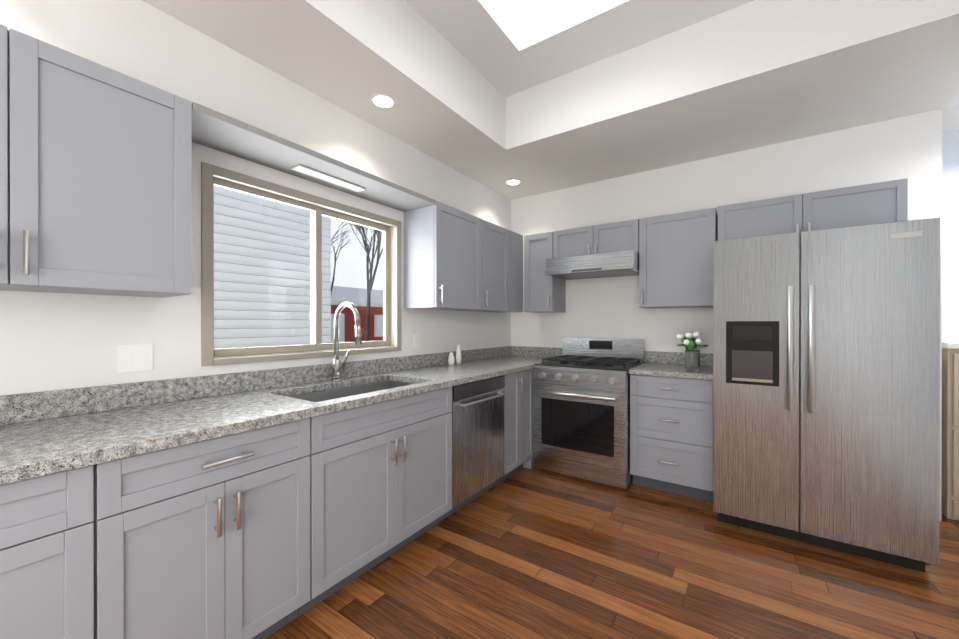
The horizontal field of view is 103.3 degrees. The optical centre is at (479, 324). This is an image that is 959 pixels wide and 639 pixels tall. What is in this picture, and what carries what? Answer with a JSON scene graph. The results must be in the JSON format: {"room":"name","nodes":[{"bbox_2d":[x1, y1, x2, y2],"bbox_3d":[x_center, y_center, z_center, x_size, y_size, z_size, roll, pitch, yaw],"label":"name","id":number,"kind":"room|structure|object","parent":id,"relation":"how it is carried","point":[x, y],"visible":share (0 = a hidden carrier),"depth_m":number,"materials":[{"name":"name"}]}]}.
{"room":"kitchen","nodes":[
{"label":"kitchen","id":0,"kind":"room"},
{"bbox_2d":[0,0,510,395],"bbox_3d":[-1.302,-0.312,1.936,0.160,3.140,5.920,0,0,34],"label":"wall","id":1,"kind":"structure","parent":0,"point":[49,341],"depth_m":1.75,"materials":[{"name":"white paint"}]},
{"bbox_2d":[0,24,199,297],"bbox_3d":[-1.510,-0.494,1.201,0.323,0.754,0.903,0,0,34],"label":"upper cabinet","id":2,"kind":"object","parent":1,"relation":"attached to","point":[95,178],"depth_m":1.25,"materials":[{"name":"grey paint"}]},
{"bbox_2d":[116,344,152,372],"bbox_3d":[-1.440,0.141,1.586,0.008,0.115,0.115,0,0,34],"label":"electrical outlet plate","id":3,"kind":"object","parent":1,"relation":"attached to","point":[133,357],"visible":1,"depth_m":1.58,"materials":[{"name":"white plastic"}]},
{"bbox_2d":[201,162,400,365],"bbox_3d":[-0.995,-0.283,2.338,0.150,0.960,1.270,0,0,34],"label":"sliding window","id":4,"kind":"structure","parent":1,"relation":"in","point":[317,207],"depth_m":2.23,"materials":[{"name":"beige plastic"}]},
{"bbox_2d":[400,199,487,311],"bbox_3d":[-0.261,-0.497,3.020,0.323,0.754,0.627,0,0,34],"label":"upper cabinet","id":5,"kind":"object","parent":1,"relation":"attached to","point":[446,247],"depth_m":2.81,"materials":[{"name":"grey paint"}]},
{"bbox_2d":[488,222,511,311],"bbox_3d":[-0.006,-0.498,3.391,0.323,0.754,0.501,0,0,34],"label":"upper cabinet","id":6,"kind":"object","parent":1,"relation":"attached to","point":[499,238],"depth_m":3.39,"materials":[{"name":"grey paint"}]},
{"bbox_2d":[494,231,522,312],"bbox_3d":[0.200,-0.498,3.690,0.323,0.754,0.337,0,0,34],"label":"upper cabinet","id":7,"kind":"object","parent":1,"relation":"attached to","point":[517,239],"depth_m":3.65,"materials":[{"name":"grey paint"}]},
{"bbox_2d":[142,0,958,199],"bbox_3d":[0.062,-1.796,0.996,3.150,0.850,5.600,0,0,34],"label":"ceiling","id":8,"kind":"structure","parent":0,"point":[535,97],"depth_m":2.29,"materials":[{"name":"white paint"}]},
{"bbox_2d":[371,94,395,108],"bbox_3d":[-0.592,-1.370,2.332,0.150,0.006,0.150,0,0,34],"label":"recessed light","id":9,"kind":"object","parent":8,"relation":"in","point":[385,101],"visible":1,"depth_m":2.33,"materials":[{"name":"white"}]},
{"bbox_2d":[505,179,520,184],"bbox_3d":[0.325,-1.373,3.667,0.150,0.006,0.150,0,0,34],"label":"recessed light","id":10,"kind":"object","parent":8,"relation":"in","point":[512,182],"visible":1,"depth_m":3.66,"materials":[{"name":"white"}]},
{"bbox_2d":[265,467,958,638],"bbox_3d":[0.816,1.309,0.872,4.860,0.100,6.560,0,0,34],"label":"floor","id":11,"kind":"structure","parent":0,"point":[528,553],"depth_m":1.85,"materials":[{"name":"brown wood"}]},
{"bbox_2d":[0,457,131,638],"bbox_3d":[-1.555,0.822,0.876,0.618,0.876,0.962,0,0,34],"label":"base cabinet","id":12,"kind":"object","parent":11,"relation":"on","point":[66,536],"depth_m":1.01,"materials":[{"name":"grey paint"}]},
{"bbox_2d":[0,346,562,484],"bbox_3d":[-0.603,0.311,2.244,0.639,0.138,4.297,0,0,34],"label":"countertop","id":13,"kind":"structure","parent":12,"relation":"on","point":[43,433],"depth_m":1.51,"materials":[{"name":"grey stone"}]},
{"bbox_2d":[331,302,361,381],"bbox_3d":[-0.773,0.104,2.253,0.258,0.474,0.104,0,0,34],"label":"tap","id":14,"kind":"object","parent":13,"relation":"on","point":[337,365],"visible":1,"depth_m":2.27,"materials":[{"name":"silver metal"}]},
{"bbox_2d":[288,380,414,401],"bbox_3d":[-0.667,0.492,2.120,0.484,0.222,0.864,0,0,34],"label":"sink basin","id":15,"kind":"object","parent":13,"relation":"in","point":[319,396],"visible":0.12,"depth_m":2.32,"materials":[{"name":"silver metal"}]},
{"bbox_2d":[448,352,454,364],"bbox_3d":[-0.237,0.287,3.195,0.060,0.104,0.058,0,0,34],"label":"salt shaker","id":16,"kind":"object","parent":13,"relation":"on","point":[451,360],"visible":1,"depth_m":3.17,"materials":[{"name":"white ceramic"}]},
{"bbox_2d":[456,345,461,363],"bbox_3d":[-0.181,0.257,3.278,0.054,0.164,0.053,0,0,34],"label":"pepper shaker","id":17,"kind":"object","parent":13,"relation":"on","point":[458,356],"visible":1,"depth_m":3.26,"materials":[{"name":"white ceramic"}]},
{"bbox_2d":[132,414,327,638],"bbox_3d":[-1.135,0.821,1.488,0.618,0.876,0.757,0,0,34],"label":"base cabinet","id":18,"kind":"object","parent":11,"relation":"on","point":[263,533],"depth_m":1.33,"materials":[{"name":"grey paint"}]},
{"bbox_2d":[441,375,506,520],"bbox_3d":[-0.218,0.820,2.771,0.664,0.872,0.622,0,0,34],"label":"dishwasher","id":19,"kind":"object","parent":11,"relation":"on","point":[478,438],"visible":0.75,"depth_m":2.57,"materials":[{"name":"silver metal"}]},
{"bbox_2d":[440,371,523,486],"bbox_3d":[0.017,0.818,3.166,0.618,0.876,0.288,0,0,34],"label":"base cabinet","id":20,"kind":"object","parent":11,"relation":"on","point":[514,382],"depth_m":2.95,"materials":[{"name":"grey paint"}]},
{"bbox_2d":[524,369,533,468],"bbox_3d":[0.129,0.817,3.328,0.618,0.876,0.289,0,0,34],"label":"base cabinet","id":21,"kind":"object","parent":11,"relation":"on","point":[528,374],"depth_m":3.21,"materials":[{"name":"grey paint"}]},
{"bbox_2d":[533,337,644,488],"bbox_3d":[0.956,0.692,3.299,0.756,1.125,0.776,0,0,34],"label":"range","id":22,"kind":"object","parent":11,"relation":"on","point":[581,408],"visible":0.94,"depth_m":3.04,"materials":[{"name":"silver metal"}]},
{"bbox_2d":[630,374,712,501],"bbox_3d":[1.536,0.818,2.983,0.545,0.875,0.656,0,0,34],"label":"base cabinet","id":23,"kind":"object","parent":11,"relation":"on","point":[671,434],"visible":0.96,"depth_m":2.74,"materials":[{"name":"grey paint"}]},
{"bbox_2d":[629,351,712,379],"bbox_3d":[1.542,0.310,2.988,0.551,0.138,0.642,0,0,34],"label":"countertop","id":24,"kind":"structure","parent":23,"relation":"on","point":[663,364],"depth_m":2.99,"materials":[{"name":"grey stone"}]},
{"bbox_2d":[676,331,708,370],"bbox_3d":[1.566,0.196,2.794,0.211,0.288,0.209,0,0,34],"label":"vase","id":25,"kind":"object","parent":24,"relation":"on","point":[691,342],"visible":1,"depth_m":2.75,"materials":[{"name":"grey glass"}]},
{"bbox_2d":[713,217,939,571],"bbox_3d":[2.052,0.362,2.407,0.933,1.790,0.908,0,0,34],"label":"refrigerator","id":26,"kind":"object","parent":11,"relation":"on","point":[826,388],"visible":1,"depth_m":2.04,"materials":[{"name":"silver metal"}]},
{"bbox_2d":[941,340,958,520],"bbox_3d":[3.498,0.687,2.341,0.925,1.140,0.420,0,0,34],"label":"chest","id":27,"kind":"object","parent":11,"relation":"on","point":[950,435],"visible":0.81,"depth_m":2.44,"materials":[{"name":"beige paint"}]},
{"bbox_2d":[511,109,941,520],"bbox_3d":[1.693,-0.315,3.373,3.150,3.140,0.160,0,0,34],"label":"wall","id":28,"kind":"structure","parent":0,"point":[909,147],"depth_m":3.18,"materials":[{"name":"white paint"}]},
{"bbox_2d":[524,232,565,312],"bbox_3d":[0.655,-0.498,3.788,0.303,0.754,0.323,0,0,34],"label":"upper cabinet","id":29,"kind":"object","parent":28,"relation":"attached to","point":[543,293],"depth_m":3.67,"materials":[{"name":"grey paint"}]},
{"bbox_2d":[552,219,639,258],"bbox_3d":[1.095,-0.735,3.486,0.756,0.280,0.323,0,0,34],"label":"upper cabinet","id":30,"kind":"object","parent":28,"relation":"attached to","point":[623,235],"depth_m":3.33,"materials":[{"name":"grey paint"}]},
{"bbox_2d":[545,250,638,279],"bbox_3d":[1.044,-0.516,3.411,0.754,0.148,0.504,0,0,34],"label":"range hood","id":31,"kind":"object","parent":30,"relation":"attached to","point":[616,264],"visible":0.81,"depth_m":3.23,"materials":[{"name":"silver metal"}]},
{"bbox_2d":[639,208,715,308],"bbox_3d":[1.633,-0.507,3.117,0.540,0.734,0.323,0,0,34],"label":"upper cabinet","id":32,"kind":"object","parent":28,"relation":"attached to","point":[675,251],"depth_m":2.98,"materials":[{"name":"grey paint"}]},
{"bbox_2d":[716,178,907,240],"bbox_3d":[2.255,-0.714,2.674,0.963,0.319,0.348,0,0,34],"label":"upper cabinet","id":33,"kind":"object","parent":28,"relation":"attached to","point":[887,201],"depth_m":2.49,"materials":[{"name":"grey paint"}]},
{"bbox_2d":[942,91,958,340],"bbox_3d":[2.075,-0.309,-0.098,1.410,3.140,6.390,0,0,34],"label":"wall","id":34,"kind":"structure","parent":0,"point":[950,223],"depth_m":2.70,"materials":[{"name":"white paint"}]},
{"label":"outside","id":35,"kind":"structure","parent":0,"visible":0},
{"bbox_3d":[-16.342,1.832,15.668,39.500,0.200,60.000,0,0,34],"label":"lawn","id":36,"kind":"structure","parent":35,"visible":0},
{"bbox_2d":[214,186,330,348],"bbox_3d":[-7.457,-1.595,0.690,4.500,6.690,13.780,0,0,34],"label":"neighbouring house","id":37,"kind":"structure","parent":36,"relation":"on","point":[257,284],"depth_m":4.33,"materials":[{"name":"white"}]},
{"bbox_2d":[331,286,382,342],"bbox_3d":[-8.451,-0.180,19.646,6.400,3.790,8.900,0,0,34],"label":"barn","id":38,"kind":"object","parent":36,"relation":"on","point":[361,302],"depth_m":18.49,"materials":[{"name":"red wood"}]},
{"bbox_2d":[331,221,382,340],"bbox_3d":[-3.524,-2.063,13.330,6.059,7.566,9.518,0,0,34],"label":"tree","id":39,"kind":"object","parent":36,"relation":"on","point":[369,282],"depth_m":14.97,"materials":[{"name":"grey plant"}]}
]}

